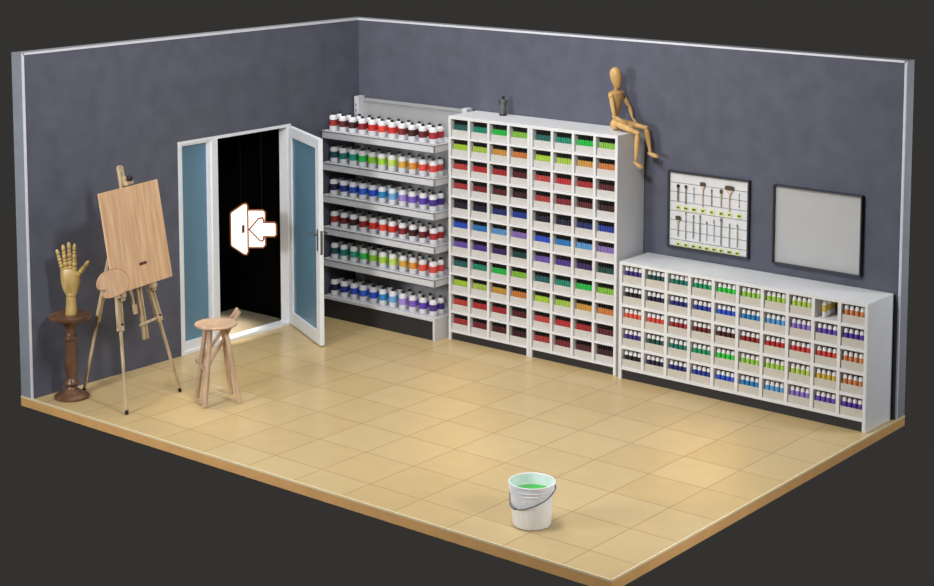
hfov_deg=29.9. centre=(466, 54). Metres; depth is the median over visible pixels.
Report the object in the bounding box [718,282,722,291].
ink bottle
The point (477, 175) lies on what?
storage bin
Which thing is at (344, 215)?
paint bottle
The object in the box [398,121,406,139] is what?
paint bottle
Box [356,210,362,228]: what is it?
paint bottle
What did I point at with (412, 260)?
paint bottle
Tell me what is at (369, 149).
paint bottle
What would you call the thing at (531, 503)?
bucket
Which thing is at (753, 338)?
ink bottle
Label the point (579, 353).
storage bin
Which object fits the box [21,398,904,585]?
trim
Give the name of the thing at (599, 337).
storage bin
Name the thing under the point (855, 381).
ink bottle
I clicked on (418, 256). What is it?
paint bottle
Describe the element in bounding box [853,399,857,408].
ink bottle
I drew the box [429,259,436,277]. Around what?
paint bottle
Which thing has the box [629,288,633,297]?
ink bottle
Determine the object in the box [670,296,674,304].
ink bottle
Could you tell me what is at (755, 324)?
storage bin
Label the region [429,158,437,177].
paint bottle
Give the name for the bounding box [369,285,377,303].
paint bottle
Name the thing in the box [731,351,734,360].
ink bottle
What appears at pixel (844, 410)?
storage bin
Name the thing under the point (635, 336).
ink bottle
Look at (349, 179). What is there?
paint bottle
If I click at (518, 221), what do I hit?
storage bin
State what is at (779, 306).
storage bin
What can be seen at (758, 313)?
ink bottle
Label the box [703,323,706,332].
ink bottle
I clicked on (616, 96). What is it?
mannequin
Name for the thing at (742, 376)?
ink bottle
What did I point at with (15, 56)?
trim
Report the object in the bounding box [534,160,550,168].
storage bin
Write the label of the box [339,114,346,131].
paint bottle
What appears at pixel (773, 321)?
ink bottle
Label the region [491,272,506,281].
storage bin
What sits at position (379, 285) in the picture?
paint bottle
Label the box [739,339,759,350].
storage bin
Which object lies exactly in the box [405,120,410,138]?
paint bottle
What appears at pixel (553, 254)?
shelf
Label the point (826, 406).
storage bin
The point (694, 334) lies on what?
storage bin
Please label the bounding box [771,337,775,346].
ink bottle
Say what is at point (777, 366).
ink bottle
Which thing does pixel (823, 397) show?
ink bottle
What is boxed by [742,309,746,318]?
ink bottle
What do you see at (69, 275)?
wooden hand
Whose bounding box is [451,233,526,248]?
shelf
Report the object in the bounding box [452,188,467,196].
storage bin
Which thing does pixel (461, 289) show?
storage bin
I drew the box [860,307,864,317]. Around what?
ink bottle
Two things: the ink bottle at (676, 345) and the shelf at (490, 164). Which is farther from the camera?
the shelf at (490, 164)
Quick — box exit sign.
[230,179,276,254]
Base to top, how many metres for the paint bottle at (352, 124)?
0.182 m
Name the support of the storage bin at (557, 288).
in the rack at (628, 221)
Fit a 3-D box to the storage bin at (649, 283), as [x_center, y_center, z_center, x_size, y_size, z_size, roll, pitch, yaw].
[1.721,2.016,15.506,0.196,0.068,0.200,5,8,39]
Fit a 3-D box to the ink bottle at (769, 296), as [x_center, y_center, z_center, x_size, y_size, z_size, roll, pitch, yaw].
[2.547,2.062,14.740,0.040,0.137,0.039,5,8,39]
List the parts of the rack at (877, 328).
panel, panel, panel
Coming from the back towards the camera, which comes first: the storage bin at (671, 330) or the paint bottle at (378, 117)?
the paint bottle at (378, 117)
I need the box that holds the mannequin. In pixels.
[608,67,658,168]
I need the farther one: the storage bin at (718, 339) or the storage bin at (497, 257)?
the storage bin at (497, 257)
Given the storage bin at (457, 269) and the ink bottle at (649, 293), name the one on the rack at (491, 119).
the storage bin at (457, 269)
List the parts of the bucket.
bail handle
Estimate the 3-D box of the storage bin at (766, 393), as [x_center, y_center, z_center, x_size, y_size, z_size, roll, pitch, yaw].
[2.648,2.865,14.844,0.196,0.068,0.200,5,8,39]
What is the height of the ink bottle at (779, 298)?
0.137 m
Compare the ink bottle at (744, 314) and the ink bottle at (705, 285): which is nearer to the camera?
the ink bottle at (744, 314)
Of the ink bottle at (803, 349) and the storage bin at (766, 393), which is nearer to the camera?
the ink bottle at (803, 349)
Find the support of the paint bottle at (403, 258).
on the display shelf at (416, 324)
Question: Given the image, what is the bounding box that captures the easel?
[83,165,181,414]
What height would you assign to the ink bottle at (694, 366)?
0.137 m
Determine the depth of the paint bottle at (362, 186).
17.48 m
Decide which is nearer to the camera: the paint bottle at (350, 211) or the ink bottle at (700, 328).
the ink bottle at (700, 328)
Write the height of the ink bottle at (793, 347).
0.137 m
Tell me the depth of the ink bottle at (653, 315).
15.48 m
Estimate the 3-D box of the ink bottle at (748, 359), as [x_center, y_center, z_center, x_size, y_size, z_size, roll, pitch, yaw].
[2.398,2.622,14.925,0.040,0.137,0.039,5,8,39]
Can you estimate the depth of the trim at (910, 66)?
14.52 m
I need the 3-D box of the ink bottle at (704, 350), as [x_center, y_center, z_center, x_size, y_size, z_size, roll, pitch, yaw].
[2.063,2.592,15.195,0.040,0.137,0.039,5,8,39]
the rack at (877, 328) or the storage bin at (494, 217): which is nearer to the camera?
the rack at (877, 328)
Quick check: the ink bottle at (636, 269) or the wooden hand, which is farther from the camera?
the ink bottle at (636, 269)
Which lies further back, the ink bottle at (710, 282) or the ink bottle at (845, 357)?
the ink bottle at (710, 282)
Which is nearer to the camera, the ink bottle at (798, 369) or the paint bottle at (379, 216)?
the ink bottle at (798, 369)
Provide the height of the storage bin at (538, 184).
0.066 m
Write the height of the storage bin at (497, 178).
0.066 m
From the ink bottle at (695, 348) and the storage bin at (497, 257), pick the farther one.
the storage bin at (497, 257)
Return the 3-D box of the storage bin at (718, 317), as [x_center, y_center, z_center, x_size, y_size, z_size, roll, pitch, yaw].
[2.277,2.258,15.079,0.196,0.068,0.200,5,8,39]
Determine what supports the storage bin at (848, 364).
in the rack at (877, 328)
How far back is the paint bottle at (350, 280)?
17.82 m
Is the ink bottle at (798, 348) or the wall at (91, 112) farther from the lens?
the wall at (91, 112)
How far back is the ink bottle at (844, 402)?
14.36 m
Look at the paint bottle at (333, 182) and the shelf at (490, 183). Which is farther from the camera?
the paint bottle at (333, 182)
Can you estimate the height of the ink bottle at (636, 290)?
0.137 m
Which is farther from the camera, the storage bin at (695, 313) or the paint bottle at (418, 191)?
the paint bottle at (418, 191)
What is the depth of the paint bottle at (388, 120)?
17.31 m
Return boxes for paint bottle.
[329,112,337,130]
[330,144,337,162]
[330,177,337,194]
[331,209,338,226]
[331,240,338,258]
[331,277,338,294]
[336,111,341,129]
[337,143,342,160]
[337,175,342,193]
[338,207,343,225]
[338,239,344,256]
[338,275,344,293]
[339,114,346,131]
[339,146,346,163]
[340,178,347,196]
[340,210,347,228]
[340,242,347,260]
[340,279,348,296]
[346,113,350,130]
[346,144,351,162]
[347,177,352,194]
[347,209,353,226]
[347,240,353,258]
[347,277,353,294]
[348,115,356,133]
[349,147,356,165]
[349,180,356,197]
[349,212,357,230]
[350,244,357,262]
[350,281,357,298]
[356,114,360,131]
[356,146,360,163]
[356,178,362,196]
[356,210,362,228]
[357,242,363,260]
[357,279,363,296]
[358,116,365,134]
[358,148,366,166]
[359,181,366,199]
[359,214,366,231]
[359,283,367,301]
[360,246,367,263]
[366,115,370,133]
[366,147,371,165]
[366,180,372,197]
[366,212,371,230]
[366,244,373,262]
[366,281,373,299]
[368,117,376,135]
[368,150,376,168]
[369,183,376,201]
[369,215,376,233]
[369,248,376,265]
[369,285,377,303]
[375,116,380,134]
[375,148,380,166]
[376,181,380,199]
[376,214,382,232]
[376,246,382,264]
[376,283,382,301]
[378,119,385,137]
[378,151,385,169]
[378,184,386,202]
[379,217,386,235]
[379,249,386,267]
[379,287,386,305]
[385,117,390,135]
[385,150,391,168]
[385,183,391,201]
[385,248,391,266]
[386,215,392,233]
[386,285,393,303]
[388,120,395,138]
[388,152,395,171]
[388,186,396,204]
[388,219,396,237]
[389,251,396,269]
[389,289,396,307]
[395,119,400,137]
[395,151,400,169]
[396,184,400,202]
[396,217,401,235]
[396,250,401,268]
[396,287,402,305]
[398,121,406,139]
[398,154,406,172]
[398,220,406,239]
[399,187,406,206]
[399,253,406,271]
[399,291,406,309]
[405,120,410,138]
[405,153,410,171]
[405,219,411,237]
[406,186,411,204]
[406,251,412,270]
[406,289,412,307]
[408,122,415,141]
[408,189,416,207]
[409,155,416,174]
[409,222,416,240]
[409,255,416,273]
[409,293,416,311]
[415,154,421,172]
[415,187,421,206]
[416,121,421,139]
[416,221,421,239]
[416,253,422,271]
[416,291,422,309]
[419,124,426,142]
[419,157,426,175]
[419,190,427,209]
[419,224,426,242]
[419,257,426,275]
[419,295,426,313]
[425,189,431,207]
[426,122,431,141]
[426,155,431,174]
[426,222,432,241]
[426,255,432,273]
[426,293,433,311]
[429,125,437,143]
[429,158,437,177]
[429,192,436,211]
[429,226,437,244]
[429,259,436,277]
[429,297,437,316]
[435,157,443,175]
[436,124,443,142]
[436,191,443,209]
[436,224,443,242]
[436,257,444,275]
[436,295,443,314]
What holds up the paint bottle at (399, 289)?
on the display shelf at (416, 324)
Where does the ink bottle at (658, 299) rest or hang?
in the storage bin at (648, 304)
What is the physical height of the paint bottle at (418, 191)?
0.182 m
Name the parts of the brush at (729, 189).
handle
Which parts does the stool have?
leg, leg, seat, leg, leg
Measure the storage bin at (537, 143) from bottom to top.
0.066 m
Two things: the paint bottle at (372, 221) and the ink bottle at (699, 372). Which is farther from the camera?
the paint bottle at (372, 221)
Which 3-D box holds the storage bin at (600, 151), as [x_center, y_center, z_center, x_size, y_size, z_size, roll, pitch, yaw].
[1.309,0.869,15.758,0.192,0.066,0.200,5,8,39]
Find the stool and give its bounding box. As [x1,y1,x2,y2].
[194,307,241,407]
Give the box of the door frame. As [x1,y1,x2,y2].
[177,124,290,355]
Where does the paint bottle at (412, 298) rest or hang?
on the display shelf at (416, 324)
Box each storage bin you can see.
[452,129,467,137]
[452,149,467,157]
[452,168,467,176]
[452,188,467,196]
[452,207,467,216]
[452,226,467,235]
[452,246,467,254]
[452,265,467,274]
[452,284,467,293]
[452,303,467,312]
[452,322,467,332]
[471,132,486,140]
[471,151,486,159]
[471,171,486,179]
[471,191,486,199]
[471,210,486,219]
[471,230,486,238]
[471,249,486,258]
[471,268,486,277]
[471,288,486,297]
[471,307,486,316]
[471,326,486,336]
[491,134,506,142]
[491,154,506,162]
[491,174,506,182]
[491,193,506,202]
[491,213,506,222]
[491,233,506,242]
[491,252,506,262]
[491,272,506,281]
[491,288,506,301]
[491,308,506,321]
[491,327,506,340]
[510,256,526,265]
[510,276,526,285]
[510,292,526,305]
[510,312,526,325]
[510,332,525,344]
[511,136,526,145]
[511,156,526,165]
[511,176,526,185]
[511,196,526,205]
[511,217,526,225]
[511,236,526,245]
[533,240,549,249]
[533,260,549,269]
[533,280,549,290]
[533,300,549,310]
[533,320,549,330]
[533,336,549,350]
[534,139,550,148]
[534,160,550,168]
[534,180,549,189]
[534,200,549,209]
[534,220,549,229]
[553,344,569,354]
[554,163,571,171]
[554,183,570,192]
[554,203,570,212]
[554,223,570,233]
[554,244,570,253]
[554,264,570,273]
[554,284,570,294]
[554,304,570,314]
[554,324,570,334]
[555,142,571,151]
[574,328,591,338]
[574,349,591,359]
[575,186,592,195]
[575,206,592,216]
[575,227,592,236]
[575,247,591,257]
[575,268,591,277]
[575,288,591,298]
[575,305,591,318]
[576,145,592,153]
[576,165,592,174]
[596,251,613,260]
[596,271,613,281]
[596,292,613,302]
[596,312,613,322]
[596,329,612,343]
[596,349,612,363]
[597,147,614,156]
[597,168,614,177]
[597,189,614,198]
[597,210,614,219]
[597,230,613,240]
[622,354,640,369]
[623,271,641,284]
[623,295,640,305]
[623,316,640,327]
[623,337,640,348]
[645,299,663,310]
[645,317,663,331]
[645,338,663,353]
[645,363,662,374]
[646,278,664,288]
[667,364,686,379]
[668,300,686,314]
[668,321,686,336]
[668,343,686,357]
[669,279,687,293]
[691,326,710,341]
[691,347,710,362]
[691,369,709,384]
[692,286,711,297]
[692,308,710,319]
[714,374,733,389]
[715,308,734,323]
[715,330,734,346]
[715,352,734,367]
[716,291,735,302]
[738,378,758,395]
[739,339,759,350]
[739,358,758,373]
[740,295,760,306]
[740,313,759,328]
[763,362,783,378]
[763,384,783,400]
[764,318,784,333]
[764,340,784,356]
[765,299,785,311]
[788,389,808,406]
[789,345,809,361]
[789,371,809,383]
[790,300,810,315]
[790,326,810,338]
[814,372,835,389]
[814,394,835,411]
[815,331,836,343]
[815,350,836,366]
[840,400,861,417]
[841,356,862,371]
[841,377,862,394]
[842,310,864,325]
[842,332,863,348]
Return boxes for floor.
[35,308,893,578]
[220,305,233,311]
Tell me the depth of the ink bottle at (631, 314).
15.63 m
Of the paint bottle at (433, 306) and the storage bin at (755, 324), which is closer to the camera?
the storage bin at (755, 324)
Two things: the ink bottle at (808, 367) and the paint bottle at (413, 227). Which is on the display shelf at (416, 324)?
the paint bottle at (413, 227)
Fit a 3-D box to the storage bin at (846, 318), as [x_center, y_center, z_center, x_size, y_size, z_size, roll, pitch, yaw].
[3.204,2.150,14.309,0.196,0.068,0.200,5,8,39]
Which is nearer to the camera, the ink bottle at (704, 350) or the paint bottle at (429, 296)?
the ink bottle at (704, 350)
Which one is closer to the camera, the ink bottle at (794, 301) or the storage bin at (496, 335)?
the ink bottle at (794, 301)
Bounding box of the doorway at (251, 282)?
[217,129,280,318]
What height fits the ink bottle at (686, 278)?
0.137 m
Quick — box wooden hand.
[55,242,89,315]
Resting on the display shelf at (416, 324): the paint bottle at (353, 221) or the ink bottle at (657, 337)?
the paint bottle at (353, 221)
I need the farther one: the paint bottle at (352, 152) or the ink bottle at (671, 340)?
the paint bottle at (352, 152)
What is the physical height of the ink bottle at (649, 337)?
0.137 m
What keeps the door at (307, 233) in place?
in the wall at (91, 112)
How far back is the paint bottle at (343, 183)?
17.63 m
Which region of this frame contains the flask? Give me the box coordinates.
[498,96,507,115]
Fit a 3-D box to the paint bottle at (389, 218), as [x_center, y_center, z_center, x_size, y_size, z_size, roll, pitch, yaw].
[-0.773,1.696,17.451,0.082,0.182,0.083,-3,7,-22]
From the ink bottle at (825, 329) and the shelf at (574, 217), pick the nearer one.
the ink bottle at (825, 329)
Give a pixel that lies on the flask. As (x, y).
(503, 102)
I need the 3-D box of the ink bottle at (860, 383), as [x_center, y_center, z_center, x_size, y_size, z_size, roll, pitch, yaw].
[3.212,2.696,14.268,0.040,0.137,0.039,5,8,39]
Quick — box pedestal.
[48,309,90,401]
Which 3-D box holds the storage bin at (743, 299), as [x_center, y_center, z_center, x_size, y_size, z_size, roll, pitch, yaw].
[2.463,2.083,14.907,0.196,0.068,0.200,5,8,39]
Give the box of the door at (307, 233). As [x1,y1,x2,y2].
[288,126,327,345]
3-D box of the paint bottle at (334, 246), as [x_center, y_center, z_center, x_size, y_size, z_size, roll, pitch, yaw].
[-1.346,1.985,17.824,0.083,0.182,0.082,0,6,1]
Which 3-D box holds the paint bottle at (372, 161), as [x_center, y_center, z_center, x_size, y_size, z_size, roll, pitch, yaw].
[-0.941,1.038,17.384,0.083,0.182,0.082,-3,7,-21]
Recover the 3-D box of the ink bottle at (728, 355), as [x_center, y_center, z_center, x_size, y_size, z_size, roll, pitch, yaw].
[2.249,2.608,15.045,0.040,0.137,0.039,5,8,39]
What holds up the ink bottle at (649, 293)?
in the storage bin at (648, 304)
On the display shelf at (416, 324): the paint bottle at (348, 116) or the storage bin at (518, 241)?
the paint bottle at (348, 116)
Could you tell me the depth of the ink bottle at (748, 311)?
14.86 m
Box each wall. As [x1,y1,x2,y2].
[24,20,358,398]
[358,20,904,419]
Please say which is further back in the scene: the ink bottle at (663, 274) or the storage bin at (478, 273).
the storage bin at (478, 273)
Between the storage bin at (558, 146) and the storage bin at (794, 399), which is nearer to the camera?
the storage bin at (794, 399)
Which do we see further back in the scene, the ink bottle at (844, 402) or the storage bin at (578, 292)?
the storage bin at (578, 292)
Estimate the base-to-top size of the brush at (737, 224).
0.206 m
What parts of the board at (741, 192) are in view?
wire rail, wire rail, wire rail, wire rail, wire rail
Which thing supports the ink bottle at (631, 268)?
in the storage bin at (626, 278)
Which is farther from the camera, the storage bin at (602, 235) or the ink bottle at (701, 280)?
the storage bin at (602, 235)
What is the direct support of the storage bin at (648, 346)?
in the rack at (877, 328)
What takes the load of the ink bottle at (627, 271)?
in the storage bin at (626, 278)
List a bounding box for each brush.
[675,216,680,235]
[677,184,678,200]
[700,182,704,206]
[720,218,721,244]
[725,186,733,211]
[736,224,737,247]
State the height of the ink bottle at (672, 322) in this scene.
0.137 m
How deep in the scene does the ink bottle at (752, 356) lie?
14.88 m
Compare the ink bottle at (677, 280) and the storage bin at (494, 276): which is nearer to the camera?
the ink bottle at (677, 280)
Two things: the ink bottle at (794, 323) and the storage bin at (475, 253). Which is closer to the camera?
the ink bottle at (794, 323)
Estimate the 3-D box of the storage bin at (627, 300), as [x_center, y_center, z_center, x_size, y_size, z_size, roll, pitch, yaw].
[1.536,2.190,15.677,0.196,0.068,0.200,5,8,39]
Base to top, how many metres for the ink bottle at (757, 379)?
0.137 m
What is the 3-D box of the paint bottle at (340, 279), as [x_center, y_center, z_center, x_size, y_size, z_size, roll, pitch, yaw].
[-1.288,2.353,17.940,0.083,0.182,0.082,-2,7,-19]
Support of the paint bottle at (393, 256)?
on the display shelf at (416, 324)
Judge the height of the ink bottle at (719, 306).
0.137 m
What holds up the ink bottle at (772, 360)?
in the storage bin at (770, 371)
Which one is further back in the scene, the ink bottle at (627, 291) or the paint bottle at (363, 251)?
the paint bottle at (363, 251)
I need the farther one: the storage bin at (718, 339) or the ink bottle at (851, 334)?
the storage bin at (718, 339)
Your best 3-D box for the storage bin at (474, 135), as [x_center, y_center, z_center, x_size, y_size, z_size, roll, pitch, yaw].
[0.179,0.766,16.670,0.192,0.066,0.200,5,8,39]
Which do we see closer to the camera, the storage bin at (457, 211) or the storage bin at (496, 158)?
the storage bin at (496, 158)
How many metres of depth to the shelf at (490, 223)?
16.61 m
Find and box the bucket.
[508,472,556,530]
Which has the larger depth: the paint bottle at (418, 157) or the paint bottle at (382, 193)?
the paint bottle at (382, 193)
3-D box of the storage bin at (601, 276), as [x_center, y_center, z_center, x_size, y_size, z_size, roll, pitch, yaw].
[1.309,2.002,15.885,0.192,0.066,0.200,5,8,39]
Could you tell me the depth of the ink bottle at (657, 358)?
15.50 m
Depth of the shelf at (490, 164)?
16.55 m
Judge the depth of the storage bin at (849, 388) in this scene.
14.29 m
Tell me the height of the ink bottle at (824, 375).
0.137 m
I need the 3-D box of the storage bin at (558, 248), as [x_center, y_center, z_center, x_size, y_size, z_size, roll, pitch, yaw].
[0.941,1.780,16.161,0.192,0.066,0.200,5,8,39]
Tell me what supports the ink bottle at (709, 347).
in the storage bin at (694, 356)
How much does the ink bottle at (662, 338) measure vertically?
0.137 m
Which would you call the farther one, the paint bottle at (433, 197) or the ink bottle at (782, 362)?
the paint bottle at (433, 197)
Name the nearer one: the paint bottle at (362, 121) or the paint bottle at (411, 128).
the paint bottle at (411, 128)
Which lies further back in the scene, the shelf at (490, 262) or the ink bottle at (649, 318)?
the shelf at (490, 262)
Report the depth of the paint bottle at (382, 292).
17.42 m
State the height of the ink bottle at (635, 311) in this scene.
0.137 m
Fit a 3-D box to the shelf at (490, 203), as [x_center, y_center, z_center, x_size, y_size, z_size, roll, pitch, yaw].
[0.335,1.378,16.742,0.921,0.023,0.425,5,8,39]
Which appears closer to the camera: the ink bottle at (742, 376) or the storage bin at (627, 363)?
the ink bottle at (742, 376)
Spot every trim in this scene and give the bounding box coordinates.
[11,17,367,397]
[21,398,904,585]
[365,18,914,418]
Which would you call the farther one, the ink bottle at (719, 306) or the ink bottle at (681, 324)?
the ink bottle at (681, 324)
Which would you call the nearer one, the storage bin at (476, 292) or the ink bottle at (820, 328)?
the ink bottle at (820, 328)
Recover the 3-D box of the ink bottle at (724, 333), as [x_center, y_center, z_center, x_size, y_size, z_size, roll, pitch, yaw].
[2.213,2.414,15.053,0.040,0.137,0.039,5,8,39]
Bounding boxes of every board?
[97,179,171,290]
[667,170,750,259]
[771,184,863,277]
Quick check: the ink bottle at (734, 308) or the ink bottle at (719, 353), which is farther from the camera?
the ink bottle at (719, 353)
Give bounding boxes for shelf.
[321,95,472,340]
[451,136,526,148]
[451,156,526,168]
[451,175,526,188]
[451,195,526,208]
[451,214,526,228]
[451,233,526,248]
[451,253,526,268]
[451,272,526,288]
[451,291,526,308]
[451,310,526,328]
[451,329,525,347]
[532,147,614,159]
[532,167,614,180]
[532,187,614,201]
[532,207,613,222]
[532,227,613,243]
[532,247,613,263]
[532,268,613,284]
[532,287,613,305]
[532,307,612,325]
[532,327,612,346]
[532,347,612,366]
[621,345,862,398]
[621,366,861,421]
[622,282,863,329]
[622,303,863,352]
[622,324,862,375]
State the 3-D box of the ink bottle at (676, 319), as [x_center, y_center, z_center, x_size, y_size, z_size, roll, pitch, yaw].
[1.842,2.380,15.352,0.040,0.137,0.039,5,8,39]
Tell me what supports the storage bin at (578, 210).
in the rack at (628, 221)
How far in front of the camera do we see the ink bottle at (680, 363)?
15.35 m
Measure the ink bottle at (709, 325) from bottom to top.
0.137 m
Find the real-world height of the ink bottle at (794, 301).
0.137 m
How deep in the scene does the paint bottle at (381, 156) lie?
17.27 m
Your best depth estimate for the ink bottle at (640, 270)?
15.53 m
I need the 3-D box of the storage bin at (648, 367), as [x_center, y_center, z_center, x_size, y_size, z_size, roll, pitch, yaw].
[1.721,2.781,15.592,0.196,0.068,0.200,5,8,39]
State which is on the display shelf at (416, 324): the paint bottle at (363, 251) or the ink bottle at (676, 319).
the paint bottle at (363, 251)
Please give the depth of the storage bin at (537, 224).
16.21 m
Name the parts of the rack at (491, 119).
panel, panel, panel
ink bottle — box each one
[624,350,628,359]
[625,266,629,275]
[625,287,629,296]
[625,308,628,317]
[625,329,628,338]
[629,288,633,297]
[629,309,633,318]
[629,330,632,339]
[629,351,632,360]
[630,267,633,275]
[633,331,637,340]
[633,352,637,360]
[634,268,637,276]
[634,289,637,297]
[634,310,637,318]
[637,353,640,361]
[638,269,641,277]
[647,313,651,321]
[647,334,651,342]
[647,355,650,363]
[648,270,651,279]
[648,291,651,300]
[651,335,655,343]
[651,356,655,365]
[652,271,656,279]
[652,292,656,301]
[652,314,655,322]
[656,293,660,302]
[656,314,660,323]
[656,336,659,344]
[656,357,659,365]
[657,272,660,280]
[660,337,663,345]
[660,358,663,366]
[661,273,664,281]
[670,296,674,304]
[670,317,674,326]
[670,339,673,347]
[670,360,673,368]
[671,274,674,283]
[674,339,678,348]
[674,361,678,370]
[675,275,679,284]
[675,297,678,305]
[675,318,678,327]
[679,297,683,306]
[679,319,683,328]
[679,340,682,349]
[679,362,682,370]
[680,276,683,284]
[683,341,686,350]
[683,363,686,371]
[684,277,687,285]
[684,298,687,307]
[693,322,697,330]
[693,343,697,352]
[693,365,696,373]
[694,278,698,287]
[694,300,697,309]
[697,366,701,374]
[698,301,702,310]
[698,323,702,331]
[698,344,701,353]
[699,279,702,288]
[702,345,706,354]
[702,367,706,376]
[703,280,707,289]
[703,302,707,310]
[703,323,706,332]
[707,324,710,333]
[707,346,710,355]
[708,281,711,289]
[716,370,720,379]
[717,326,721,335]
[717,348,721,357]
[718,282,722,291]
[718,304,721,313]
[721,349,725,358]
[721,371,725,380]
[722,305,726,314]
[722,327,726,336]
[723,283,726,292]
[726,350,730,359]
[726,372,730,380]
[727,284,731,293]
[727,306,731,315]
[727,328,730,337]
[731,329,734,338]
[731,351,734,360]
[732,285,735,294]
[732,307,735,316]
[741,331,745,340]
[741,353,745,362]
[741,375,744,384]
[742,287,746,296]
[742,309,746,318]
[745,376,749,385]
[746,332,750,341]
[746,354,750,363]
[747,288,751,296]
[747,310,750,319]
[750,377,754,386]
[751,311,755,319]
[751,333,755,342]
[751,355,754,364]
[752,288,756,297]
[755,356,758,365]
[755,378,758,387]
[756,312,759,320]
[756,334,759,342]
[757,289,760,298]
[765,380,769,389]
[766,336,770,345]
[766,358,770,367]
[767,291,771,300]
[767,313,770,322]
[770,381,774,390]
[771,314,775,323]
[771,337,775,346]
[771,359,774,368]
[772,292,776,301]
[775,360,779,369]
[775,382,779,391]
[776,315,780,324]
[776,338,780,347]
[777,293,781,302]
[780,361,784,370]
[780,383,783,392]
[781,316,784,325]
[781,339,784,347]
[782,294,785,303]
[790,385,794,394]
[791,341,795,350]
[791,363,795,372]
[792,296,796,305]
[792,318,796,327]
[795,386,799,396]
[796,342,800,351]
[796,364,800,373]
[797,296,801,305]
[797,319,801,328]
[800,387,804,397]
[801,343,805,352]
[801,365,805,374]
[802,297,806,306]
[802,320,806,329]
[805,389,809,398]
[806,344,810,352]
[806,366,809,375]
[807,298,811,307]
[807,321,810,330]
[816,391,820,400]
[817,346,821,355]
[817,368,821,377]
[818,323,822,332]
[821,392,825,401]
[822,301,826,317]
[822,347,826,356]
[822,369,826,379]
[823,324,827,333]
[826,393,830,402]
[827,301,831,315]
[827,348,831,357]
[827,370,831,380]
[828,325,832,334]
[831,301,835,313]
[831,394,835,403]
[832,349,836,358]
[832,371,835,380]
[833,326,836,335]
[842,396,846,406]
[843,351,847,360]
[843,374,847,383]
[844,305,849,314]
[844,328,848,337]
[847,397,852,407]
[848,375,852,384]
[849,329,853,338]
[849,352,853,361]
[850,306,854,315]
[853,376,857,385]
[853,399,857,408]
[854,330,858,339]
[854,353,858,362]
[855,307,859,316]
[858,377,862,386]
[858,400,861,409]
[859,354,863,363]
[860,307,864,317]
[860,331,863,340]
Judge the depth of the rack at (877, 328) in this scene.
14.81 m
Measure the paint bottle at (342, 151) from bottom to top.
0.182 m
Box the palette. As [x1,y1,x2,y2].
[96,268,128,298]
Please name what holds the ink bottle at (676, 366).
in the storage bin at (670, 372)
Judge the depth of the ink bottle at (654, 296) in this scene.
15.46 m
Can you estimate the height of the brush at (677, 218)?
0.185 m
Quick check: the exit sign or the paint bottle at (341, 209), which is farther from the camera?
the paint bottle at (341, 209)
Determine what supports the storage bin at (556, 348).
in the rack at (628, 221)
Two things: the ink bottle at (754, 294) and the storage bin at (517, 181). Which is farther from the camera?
the storage bin at (517, 181)
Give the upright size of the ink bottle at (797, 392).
0.137 m
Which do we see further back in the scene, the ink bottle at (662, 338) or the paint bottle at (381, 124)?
the paint bottle at (381, 124)
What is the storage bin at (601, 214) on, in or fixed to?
in the rack at (628, 221)
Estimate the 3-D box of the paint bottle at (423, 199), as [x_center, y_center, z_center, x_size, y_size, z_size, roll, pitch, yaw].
[-0.424,1.414,17.007,0.083,0.182,0.082,-4,7,-31]
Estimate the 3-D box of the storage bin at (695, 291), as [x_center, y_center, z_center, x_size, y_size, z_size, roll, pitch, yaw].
[2.092,2.050,15.207,0.196,0.068,0.200,5,8,39]
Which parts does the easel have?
leg, leg, clamp knob, slide rod, leg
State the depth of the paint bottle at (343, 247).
17.71 m
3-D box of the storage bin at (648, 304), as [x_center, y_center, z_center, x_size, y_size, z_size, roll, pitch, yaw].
[1.721,2.207,15.527,0.196,0.068,0.200,5,8,39]
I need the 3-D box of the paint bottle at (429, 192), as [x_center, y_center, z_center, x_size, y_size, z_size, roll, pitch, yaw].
[-0.369,1.406,17.083,0.083,0.182,0.082,-1,6,-5]
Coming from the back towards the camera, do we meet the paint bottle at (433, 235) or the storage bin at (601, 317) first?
the paint bottle at (433, 235)
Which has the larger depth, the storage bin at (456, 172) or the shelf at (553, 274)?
the storage bin at (456, 172)
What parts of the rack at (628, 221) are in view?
panel, panel, panel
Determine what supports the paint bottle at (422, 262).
on the display shelf at (416, 324)
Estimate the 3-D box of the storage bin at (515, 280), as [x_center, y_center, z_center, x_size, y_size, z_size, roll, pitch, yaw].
[0.547,2.122,16.521,0.192,0.066,0.200,5,8,39]
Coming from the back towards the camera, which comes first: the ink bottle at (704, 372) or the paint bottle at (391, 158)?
the paint bottle at (391, 158)
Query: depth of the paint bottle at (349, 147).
17.67 m
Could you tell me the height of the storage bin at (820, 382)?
0.068 m
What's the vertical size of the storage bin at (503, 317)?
0.066 m
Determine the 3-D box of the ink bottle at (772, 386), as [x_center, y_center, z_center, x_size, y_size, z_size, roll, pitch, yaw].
[2.583,2.830,14.797,0.040,0.137,0.039,5,8,39]
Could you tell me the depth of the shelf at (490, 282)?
16.67 m
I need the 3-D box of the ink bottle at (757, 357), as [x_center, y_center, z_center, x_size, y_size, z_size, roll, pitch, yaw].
[2.470,2.628,14.867,0.040,0.137,0.039,5,8,39]
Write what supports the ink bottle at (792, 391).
in the storage bin at (794, 399)
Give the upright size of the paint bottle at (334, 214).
0.182 m
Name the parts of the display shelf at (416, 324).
post, kick panel, shelf, shelf, shelf, shelf, shelf, panel, panel, post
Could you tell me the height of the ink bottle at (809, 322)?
0.137 m
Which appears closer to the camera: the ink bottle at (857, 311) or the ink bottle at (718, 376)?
the ink bottle at (857, 311)
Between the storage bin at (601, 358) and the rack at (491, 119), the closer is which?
the storage bin at (601, 358)
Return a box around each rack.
[448,111,554,356]
[529,120,644,375]
[618,252,893,432]

